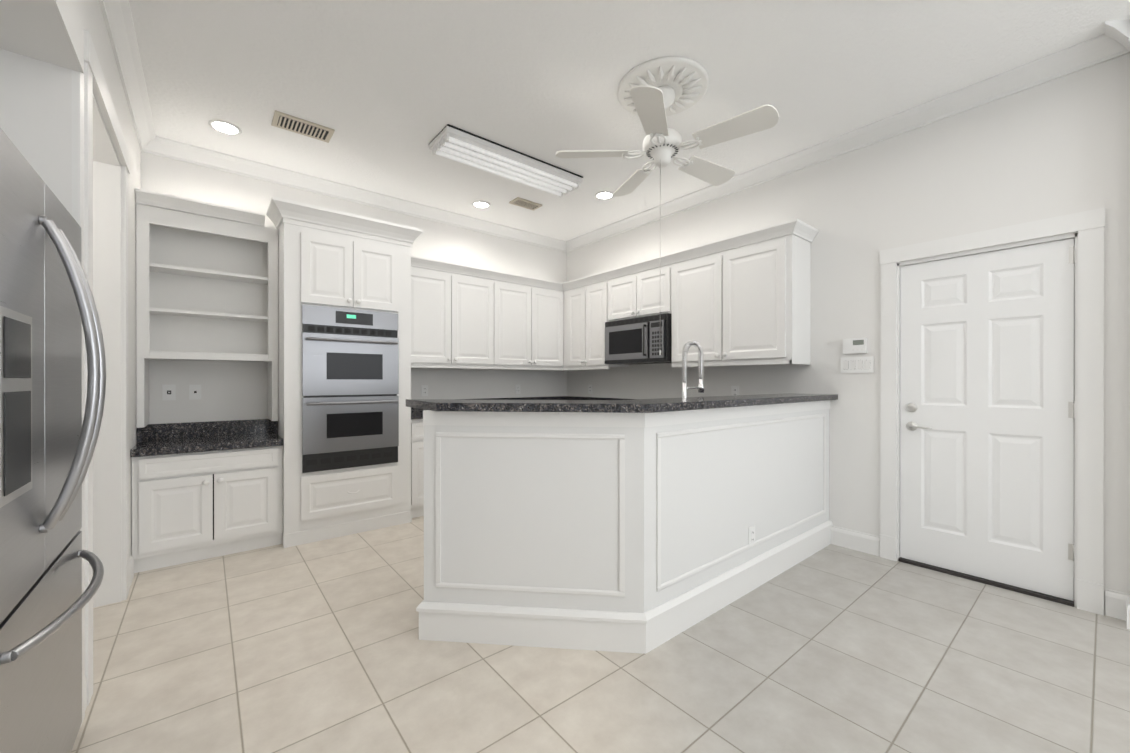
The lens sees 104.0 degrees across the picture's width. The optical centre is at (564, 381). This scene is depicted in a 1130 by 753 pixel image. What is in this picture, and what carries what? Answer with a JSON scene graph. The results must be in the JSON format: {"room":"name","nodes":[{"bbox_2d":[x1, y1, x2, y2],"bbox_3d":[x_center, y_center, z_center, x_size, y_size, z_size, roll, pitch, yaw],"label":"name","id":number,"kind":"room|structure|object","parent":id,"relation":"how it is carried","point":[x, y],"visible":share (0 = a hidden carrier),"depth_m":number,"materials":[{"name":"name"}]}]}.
{"room":"kitchen","nodes":[
{"label":"kitchen","id":0,"kind":"room"},
{"bbox_2d":[0,0,140,557],"bbox_3d":[-0.996,-0.281,-0.055,1.000,3.050,7.860,0,0,-39],"label":"wall","id":1,"kind":"structure","parent":0,"point":[41,50],"depth_m":1.53,"materials":[{"name":"white paint"}]},
{"bbox_2d":[72,29,129,726],"bbox_3d":[-2.210,-0.046,2.039,0.166,2.575,1.300,0,0,-39],"label":"door frame","id":2,"kind":"structure","parent":1,"relation":"attached to","point":[100,161],"depth_m":2.44,"materials":[{"name":"white wood"}]},
{"bbox_2d":[129,555,133,588],"bbox_3d":[-2.655,1.172,2.689,0.016,0.138,0.287,0,0,-39],"label":"baseboard","id":3,"kind":"structure","parent":1,"relation":"attached to","point":[131,561],"depth_m":2.71,"materials":[{"name":"white wood"}]},
{"bbox_2d":[141,151,566,423],"bbox_3d":[-1.912,-0.286,4.366,5.370,3.050,0.150,0,0,-39],"label":"wall","id":4,"kind":"structure","parent":0,"point":[230,390],"depth_m":3.80,"materials":[{"name":"white paint"}]},
{"bbox_2d":[162,385,175,399],"bbox_3d":[-3.013,0.085,3.359,0.075,0.120,0.016,0,0,-39],"label":"outlet","id":5,"kind":"object","parent":4,"relation":"attached to","point":[168,392],"depth_m":3.36,"materials":[{"name":"white plastic"}]},
{"bbox_2d":[189,385,200,399],"bbox_3d":[-2.897,0.085,3.459,0.072,0.116,0.008,0,0,-39],"label":"outlet","id":6,"kind":"object","parent":4,"relation":"attached to","point":[194,390],"depth_m":3.45,"materials":[{"name":"white plastic"}]},
{"bbox_2d":[135,188,277,427],"bbox_3d":[-2.696,-0.491,3.376,0.821,1.618,0.391,0,0,-39],"label":"bookshelf","id":7,"kind":"object","parent":4,"relation":"attached to","point":[206,281],"visible":1,"depth_m":3.35,"materials":[{"name":"white wood"}]},
{"bbox_2d":[421,385,427,395],"bbox_3d":[-1.470,0.098,4.623,0.072,0.116,0.010,0,0,-39],"label":"outlet","id":8,"kind":"object","parent":4,"relation":"attached to","point":[424,388],"depth_m":4.62,"materials":[{"name":"white plastic"}]},
{"bbox_2d":[411,256,454,367],"bbox_3d":[-1.441,-0.656,4.424,0.486,1.050,0.347,0,0,-39],"label":"upper cabinet","id":9,"kind":"object","parent":4,"relation":"attached to","point":[432,281],"depth_m":4.32,"materials":[{"name":"white wood"}]},
{"bbox_2d":[455,264,494,368],"bbox_3d":[-1.063,-0.657,4.733,0.490,1.050,0.347,0,0,-39],"label":"upper cabinet","id":10,"kind":"object","parent":4,"relation":"attached to","point":[474,286],"depth_m":4.61,"materials":[{"name":"white wood"}]},
{"bbox_2d":[495,271,534,369],"bbox_3d":[-0.683,-0.657,5.043,0.490,1.050,0.347,0,0,-39],"label":"upper cabinet","id":11,"kind":"object","parent":4,"relation":"attached to","point":[514,294],"depth_m":4.92,"materials":[{"name":"white wood"}]},
{"bbox_2d":[515,384,520,393],"bbox_3d":[-0.570,0.098,5.357,0.072,0.116,0.010,0,0,-39],"label":"outlet","id":12,"kind":"object","parent":4,"relation":"attached to","point":[517,387],"depth_m":5.36,"materials":[{"name":"white plastic"}]},
{"bbox_2d":[535,279,566,369],"bbox_3d":[-0.311,-0.657,5.346,0.471,1.050,0.347,0,0,-39],"label":"upper cabinet","id":13,"kind":"object","parent":4,"relation":"attached to","point":[550,296],"depth_m":5.24,"materials":[{"name":"white wood"}]},
{"bbox_2d":[71,516,1129,752],"bbox_3d":[0.604,1.293,1.284,5.370,0.100,8.110,0,0,-39],"label":"floor","id":14,"kind":"structure","parent":0,"point":[323,648],"depth_m":1.89,"materials":[{"name":"tile"}]},
{"bbox_2d":[0,128,105,752],"bbox_3d":[-1.679,0.355,0.944,0.964,1.775,0.910,0,0,-39],"label":"fridge","id":15,"kind":"object","parent":14,"relation":"on","point":[48,438],"visible":1,"depth_m":1.15,"materials":[{"name":"grey metal"}]},
{"bbox_2d":[131,419,282,572],"bbox_3d":[-2.615,0.780,3.278,0.820,0.920,0.646,0,0,-39],"label":"base cabinet","id":16,"kind":"object","parent":14,"relation":"on","point":[206,490],"visible":0.92,"depth_m":3.07,"materials":[{"name":"white wood"}]},
{"bbox_2d":[266,196,422,547],"bbox_3d":[-1.902,-0.045,3.803,1.109,2.570,0.730,0,0,-39],"label":"tall cabinet","id":17,"kind":"object","parent":14,"relation":"on","point":[344,350],"visible":1,"depth_m":3.51,"materials":[{"name":"white wood"}]},
{"bbox_2d":[411,407,424,517],"bbox_3d":[-1.368,0.719,4.318,0.484,1.040,0.608,0,0,-39],"label":"base cabinet","id":18,"kind":"object","parent":14,"relation":"on","point":[417,467],"depth_m":3.97,"materials":[{"name":"white wood"}]},
{"bbox_2d":[466,398,490,399],"bbox_3d":[-0.991,0.718,4.626,0.490,1.040,0.608,0,0,-39],"label":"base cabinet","id":19,"kind":"object","parent":14,"relation":"on","point":[484,398],"depth_m":5.02,"materials":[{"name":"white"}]},
{"bbox_2d":[491,397,546,399],"bbox_3d":[-0.611,0.718,4.936,0.490,1.040,0.608,0,0,-39],"label":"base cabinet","id":20,"kind":"object","parent":14,"relation":"on","point":[520,398],"depth_m":5.38,"materials":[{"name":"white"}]},
{"bbox_2d":[547,396,558,399],"bbox_3d":[-0.326,0.718,5.168,0.245,1.040,0.608,0,0,-39],"label":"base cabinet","id":21,"kind":"object","parent":14,"relation":"on","point":[555,397],"depth_m":5.67,"materials":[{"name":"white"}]},
{"bbox_2d":[559,396,610,399],"bbox_3d":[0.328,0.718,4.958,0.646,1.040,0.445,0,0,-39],"label":"countertop","id":22,"kind":"structure","parent":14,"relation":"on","point":[560,397],"depth_m":5.59,"materials":[{"name":"black stone"}]},
{"bbox_2d":[406,401,832,653],"bbox_3d":[0.629,0.691,2.785,2.928,1.101,0.887,0,0,-39],"label":"base cabinet","id":23,"kind":"object","parent":14,"relation":"on","point":[643,526],"depth_m":2.11,"materials":[{"name":"white paint"}]},
{"bbox_2d":[406,393,837,420],"bbox_3d":[0.579,0.119,2.890,2.871,0.040,1.182,0,0,-39],"label":"countertop","id":24,"kind":"structure","parent":23,"relation":"on","point":[521,410],"depth_m":2.08,"materials":[{"name":"black stone"}]},
{"bbox_2d":[682,340,703,397],"bbox_3d":[0.874,0.007,3.019,0.239,0.585,0.056,0,0,-39],"label":"faucet","id":25,"kind":"object","parent":24,"relation":"on","point":[686,347],"visible":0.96,"depth_m":2.99,"materials":[{"name":"silver metal"}]},
{"bbox_2d":[611,398,632,399],"bbox_3d":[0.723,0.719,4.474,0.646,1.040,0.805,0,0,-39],"label":"cooktop","id":26,"kind":"object","parent":14,"relation":"on","point":[611,398],"depth_m":5.07,"materials":[{"name":"white"}]},
{"bbox_2d":[129,0,1129,240],"bbox_3d":[0.604,-1.857,1.280,5.370,0.100,8.110,0,0,-39],"label":"ceiling","id":27,"kind":"structure","parent":0,"point":[387,91],"depth_m":2.60,"materials":[{"name":"white paint"}]},
{"bbox_2d":[208,119,241,134],"bbox_3d":[-2.419,-1.805,3.143,0.189,0.008,0.189,0,0,42],"label":"recessed light","id":28,"kind":"object","parent":27,"relation":"in","point":[224,127],"depth_m":3.14,"materials":[{"name":"white glass"}]},
{"bbox_2d":[271,110,334,142],"bbox_3d":[-1.859,-1.801,3.136,0.360,0.016,0.200,0,0,-39],"label":"ceiling vent","id":29,"kind":"object","parent":27,"relation":"in","point":[301,126],"depth_m":3.12,"materials":[{"name":"beige metal"}]},
{"bbox_2d":[472,201,490,207],"bbox_3d":[-0.858,-1.806,4.520,0.189,0.008,0.189,0,0,42],"label":"recessed light","id":30,"kind":"object","parent":27,"relation":"in","point":[478,204],"depth_m":4.51,"materials":[{"name":"white glass"}]},
{"bbox_2d":[429,124,582,197],"bbox_3d":[-0.440,-1.764,3.636,1.270,0.090,0.344,0,0,-39],"label":"ceiling fixture","id":31,"kind":"object","parent":27,"relation":"attached to","point":[449,141],"visible":1,"depth_m":3.51,"materials":[{"name":"white plastic"}]},
{"bbox_2d":[509,197,541,210],"bbox_3d":[-0.399,-1.802,4.495,0.300,0.016,0.160,0,0,-39],"label":"ceiling vent","id":32,"kind":"object","parent":27,"relation":"in","point":[524,203],"depth_m":4.47,"materials":[{"name":"beige metal"}]},
{"bbox_2d":[595,191,613,199],"bbox_3d":[0.384,-1.806,4.295,0.189,0.008,0.189,0,0,42],"label":"recessed light","id":33,"kind":"object","parent":27,"relation":"in","point":[603,195],"depth_m":4.29,"materials":[{"name":"white glass"}]},
{"bbox_2d":[556,56,778,354],"bbox_3d":[0.640,-0.984,2.743,1.240,1.649,1.263,0,0,-39],"label":"ceiling fan","id":34,"kind":"object","parent":27,"relation":"hanging from","point":[653,94],"visible":1,"depth_m":2.61,"materials":[{"name":"white"}]},
{"bbox_2d":[567,53,1129,613],"bbox_3d":[2.557,-0.284,2.843,0.370,3.050,7.860,0,0,-39],"label":"wall","id":35,"kind":"structure","parent":0,"point":[1057,147],"depth_m":3.06,"materials":[{"name":"white paint"}]},
{"bbox_2d":[567,279,582,369],"bbox_3d":[0.265,-0.657,5.272,0.349,1.050,0.322,0,0,-39],"label":"upper cabinet","id":36,"kind":"object","parent":35,"relation":"attached to","point":[574,287],"depth_m":5.17,"materials":[{"name":"white wood"}]},
{"bbox_2d":[588,384,592,393],"bbox_3d":[0.315,0.097,5.480,0.010,0.116,0.072,0,0,-39],"label":"outlet","id":37,"kind":"object","parent":35,"relation":"attached to","point":[590,386],"depth_m":5.47,"materials":[{"name":"white plastic"}]},
{"bbox_2d":[583,271,606,369],"bbox_3d":[0.478,-0.657,5.010,0.349,1.050,0.353,0,0,-39],"label":"upper cabinet","id":38,"kind":"object","parent":35,"relation":"attached to","point":[594,286],"depth_m":4.92,"materials":[{"name":"white wood"}]},
{"bbox_2d":[99,0,1129,251],"bbox_3d":[0.932,-1.754,1.572,4.168,0.108,7.948,0,0,-39],"label":"crown molding","id":39,"kind":"structure","parent":35,"relation":"attached to","point":[1113,42],"depth_m":3.25,"materials":[{"name":"white wood"}]},
{"bbox_2d":[607,263,634,368],"bbox_3d":[0.722,-0.657,4.711,0.349,1.050,0.419,0,0,-39],"label":"upper cabinet","id":40,"kind":"object","parent":35,"relation":"attached to","point":[620,280],"depth_m":4.61,"materials":[{"name":"white wood"}]},
{"bbox_2d":[635,255,666,317],"bbox_3d":[0.987,-0.656,4.387,0.349,1.050,0.419,0,0,-39],"label":"upper cabinet","id":41,"kind":"object","parent":35,"relation":"attached to","point":[650,274],"depth_m":4.29,"materials":[{"name":"white wood"}]},
{"bbox_2d":[605,313,671,364],"bbox_3d":[0.818,-0.409,4.521,0.432,0.448,0.816,0,0,-39],"label":"microwave","id":42,"kind":"object","parent":41,"relation":"attached to","point":[640,340],"visible":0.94,"depth_m":4.35,"materials":[{"name":"black plastic"}]},
{"bbox_2d":[667,240,718,366],"bbox_3d":[1.287,-0.656,4.019,0.349,1.050,0.529,0,0,-39],"label":"upper cabinet","id":43,"kind":"object","parent":35,"relation":"attached to","point":[693,272],"depth_m":3.91,"materials":[{"name":"white wood"}]},
{"bbox_2d":[731,386,738,395],"bbox_3d":[1.535,0.099,3.985,0.010,0.116,0.072,0,0,-39],"label":"outlet","id":44,"kind":"object","parent":35,"relation":"attached to","point":[734,390],"depth_m":3.98,"materials":[{"name":"white plastic"}]},
{"bbox_2d":[719,221,806,365],"bbox_3d":[1.618,-0.655,3.614,0.349,1.050,0.518,0,0,-39],"label":"upper cabinet","id":45,"kind":"object","parent":35,"relation":"attached to","point":[742,299],"depth_m":3.43,"materials":[{"name":"white wood"}]},
{"bbox_2d":[843,338,866,353],"bbox_3d":[2.127,-0.260,3.241,0.026,0.110,0.150,0,0,-39],"label":"panel","id":46,"kind":"object","parent":35,"relation":"attached to","point":[854,345],"visible":1,"depth_m":3.23,"materials":[{"name":"white plastic"}]},
{"bbox_2d":[831,526,879,556],"bbox_3d":[2.128,1.171,3.255,0.016,0.138,0.327,0,0,-39],"label":"baseboard","id":47,"kind":"structure","parent":35,"relation":"attached to","point":[847,538],"depth_m":3.24,"materials":[{"name":"white wood"}]},
{"bbox_2d":[841,356,873,372],"bbox_3d":[2.143,-0.120,3.236,0.009,0.115,0.205,0,0,-39],"label":"switch plate","id":48,"kind":"object","parent":35,"relation":"attached to","point":[857,364],"visible":1,"depth_m":3.23,"materials":[{"name":"white plastic"}]},
{"bbox_2d":[900,238,1074,600],"bbox_3d":[2.570,0.213,2.744,0.096,2.012,0.799,0,0,-39],"label":"entry door","id":49,"kind":"structure","parent":35,"relation":"in","point":[987,406],"depth_m":2.71,"materials":[{"name":"white painted wood"},{"name":"brushed nickel"}]},
{"bbox_2d":[880,207,1104,615],"bbox_3d":[2.605,0.160,2.780,0.176,2.161,1.006,0,0,-39],"label":"door frame","id":50,"kind":"structure","parent":35,"relation":"attached to","point":[1088,227],"depth_m":2.43,"materials":[{"name":"white wood"}]},
{"bbox_2d":[1124,597,1129,628],"bbox_3d":[3.857,1.174,0.946,0.016,0.138,3.276,0,0,-39],"label":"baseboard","id":51,"kind":"structure","parent":35,"relation":"attached to","point":[1126,600],"depth_m":2.24,"materials":[{"name":"white wood"}]}
]}

